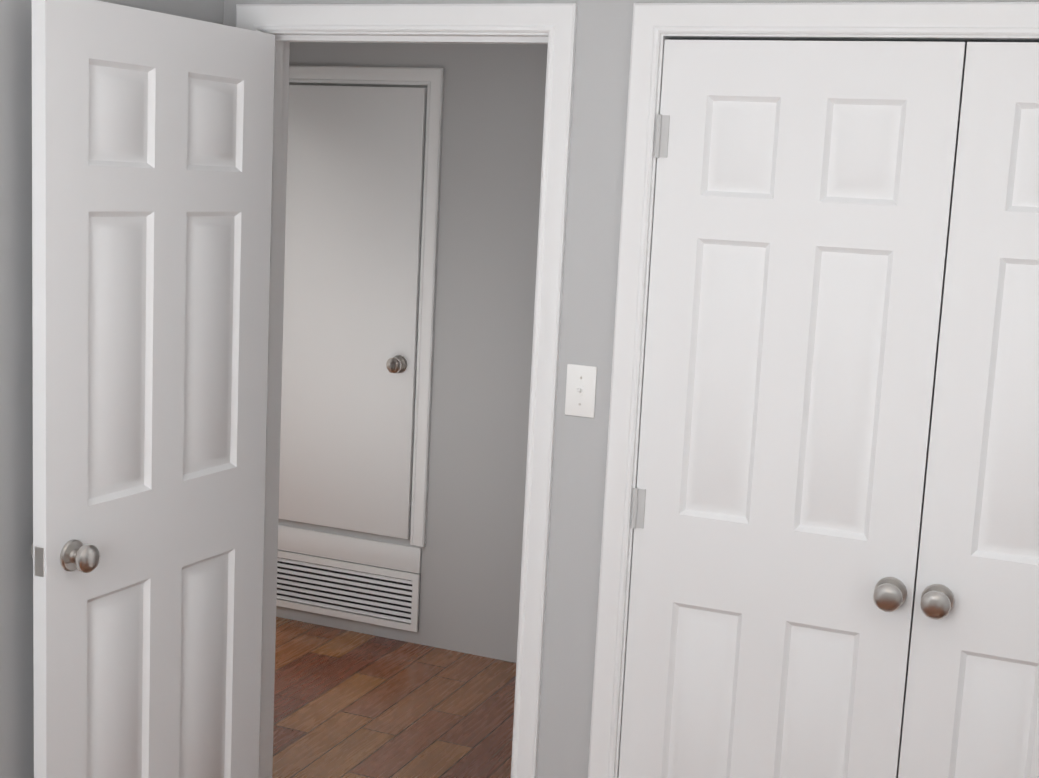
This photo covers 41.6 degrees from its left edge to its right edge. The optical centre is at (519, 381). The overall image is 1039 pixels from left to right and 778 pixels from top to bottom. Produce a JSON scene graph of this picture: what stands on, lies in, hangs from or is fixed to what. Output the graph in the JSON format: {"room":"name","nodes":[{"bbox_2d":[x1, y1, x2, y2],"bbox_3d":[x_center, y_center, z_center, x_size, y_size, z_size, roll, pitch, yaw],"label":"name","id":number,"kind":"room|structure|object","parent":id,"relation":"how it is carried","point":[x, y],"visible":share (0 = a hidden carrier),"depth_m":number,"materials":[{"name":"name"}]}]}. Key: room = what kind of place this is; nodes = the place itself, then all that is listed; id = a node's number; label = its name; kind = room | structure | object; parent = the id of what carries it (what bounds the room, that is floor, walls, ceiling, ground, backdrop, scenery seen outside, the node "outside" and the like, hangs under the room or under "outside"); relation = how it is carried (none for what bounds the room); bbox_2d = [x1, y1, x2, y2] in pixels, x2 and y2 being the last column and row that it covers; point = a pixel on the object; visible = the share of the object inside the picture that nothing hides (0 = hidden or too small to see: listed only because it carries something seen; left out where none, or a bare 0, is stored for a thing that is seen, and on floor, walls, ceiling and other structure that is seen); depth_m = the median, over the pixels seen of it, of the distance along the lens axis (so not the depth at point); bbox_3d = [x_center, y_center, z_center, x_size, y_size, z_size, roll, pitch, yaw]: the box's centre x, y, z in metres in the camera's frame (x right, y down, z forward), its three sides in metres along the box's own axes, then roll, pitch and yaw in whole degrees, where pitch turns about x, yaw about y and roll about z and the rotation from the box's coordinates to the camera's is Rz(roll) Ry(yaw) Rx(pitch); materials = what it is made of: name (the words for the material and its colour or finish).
{"room":"bedroom","nodes":[
{"label":"bedroom","id":0,"kind":"room"},
{"bbox_2d":[0,0,223,777],"bbox_3d":[-1.433,0.166,1.945,0.120,2.440,3.490,6,9,22],"label":"wall","id":1,"kind":"structure","parent":0,"point":[16,574],"depth_m":2.78,"materials":[{"name":"grey paint"}]},
{"bbox_2d":[223,0,255,26],"bbox_3d":[-0.688,-0.019,3.448,0.090,2.440,0.120,6,9,22],"label":"wall","id":2,"kind":"structure","parent":0,"point":[229,17],"depth_m":3.27,"materials":[{"name":"grey paint"}]},
{"bbox_2d":[272,617,515,777],"bbox_3d":[-1.010,1.241,3.514,7.140,0.100,6.440,6,9,22],"label":"floor","id":3,"kind":"structure","parent":0,"point":[349,704],"depth_m":4.50,"materials":[{"name":"brown wood"}]},
{"bbox_2d":[276,42,547,662],"bbox_3d":[-0.122,-0.209,4.934,2.220,2.440,0.120,6,9,22],"label":"wall","id":4,"kind":"structure","parent":0,"point":[489,203],"depth_m":4.89,"materials":[{"name":"grey paint"}]},
{"bbox_2d":[276,525,420,631],"bbox_3d":[-0.724,0.739,5.231,0.760,0.320,0.016,6,9,22],"label":"air vent","id":5,"kind":"object","parent":4,"relation":"in","point":[360,591],"visible":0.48,"depth_m":5.20,"materials":[{"name":"white metal"}]},
{"bbox_2d":[278,85,426,538],"bbox_3d":[-0.687,-0.255,5.055,0.660,1.640,0.079,6,9,22],"label":"closet door","id":6,"kind":"structure","parent":4,"relation":"in","point":[354,182],"depth_m":5.05,"materials":[{"name":"white wood"}]},
{"bbox_2d":[289,66,444,546],"bbox_3d":[-0.673,-0.284,5.081,0.790,1.730,0.018,6,9,22],"label":"trim","id":7,"kind":"structure","parent":4,"relation":"attached to","point":[432,79],"depth_m":4.93,"materials":[{"name":"white wood"}]},
{"bbox_2d":[256,0,1038,777],"bbox_3d":[0.391,0.099,3.010,2.250,2.440,0.120,6,9,22],"label":"wall","id":8,"kind":"structure","parent":0,"point":[599,111],"depth_m":3.03,"materials":[{"name":"grey paint"}]},
{"bbox_2d":[31,0,274,777],"bbox_3d":[-0.800,0.223,3.065,0.153,2.030,0.732,7,9,25],"label":"bedroom door","id":9,"kind":"structure","parent":8,"relation":"in","point":[152,143],"depth_m":2.97,"materials":[{"name":"white wood"}]},
{"bbox_2d":[272,42,289,768],"bbox_3d":[-0.273,0.177,3.374,0.860,2.115,0.018,6,9,22],"label":"trim","id":10,"kind":"structure","parent":8,"relation":"attached to","point":[280,415],"depth_m":3.50,"materials":[{"name":"white wood"}]},
{"bbox_2d":[259,31,548,777],"bbox_3d":[-0.300,0.207,3.314,0.770,2.070,0.120,6,9,22],"label":"door frame","id":11,"kind":"structure","parent":8,"relation":"attached to","point":[283,39],"depth_m":3.40,"materials":[{"name":"white wood"}]},
{"bbox_2d":[236,3,577,777],"bbox_3d":[-0.326,0.193,3.248,0.860,2.115,0.018,6,9,22],"label":"trim","id":12,"kind":"structure","parent":8,"relation":"attached to","point":[558,21],"depth_m":3.07,"materials":[{"name":"white wood"}]},
{"bbox_2d":[565,364,596,417],"bbox_3d":[0.134,0.022,3.032,0.070,0.115,0.019,6,9,22],"label":"light switch","id":13,"kind":"object","parent":8,"relation":"attached to","point":[580,390],"visible":1,"depth_m":3.03,"materials":[{"name":"white plastic"}]},
{"bbox_2d":[618,40,966,777],"bbox_3d":[0.529,0.305,2.906,0.612,2.010,0.094,6,9,22],"label":"closet door","id":14,"kind":"structure","parent":8,"relation":"in","point":[802,208],"depth_m":2.88,"materials":[{"name":"white wood"}]},
{"bbox_2d":[588,2,1038,777],"bbox_3d":[0.838,0.332,2.851,1.260,2.070,0.120,6,9,22],"label":"door frame","id":15,"kind":"structure","parent":8,"relation":"attached to","point":[865,37],"depth_m":2.89,"materials":[{"name":"white wood"}]},
{"bbox_2d":[898,42,1038,777],"bbox_3d":[1.096,0.368,2.675,0.612,2.010,0.094,6,9,22],"label":"closet door","id":16,"kind":"structure","parent":8,"relation":"in","point":[971,709],"depth_m":2.73,"materials":[{"name":"white wood"}]},
{"bbox_2d":[898,46,966,772],"bbox_3d":[1.437,0.100,3.356,2.500,2.440,0.120,6,9,22],"label":"wall","id":17,"kind":"structure","parent":0,"point":[933,400],"depth_m":3.45,"materials":[{"name":"grey paint"}]}
]}

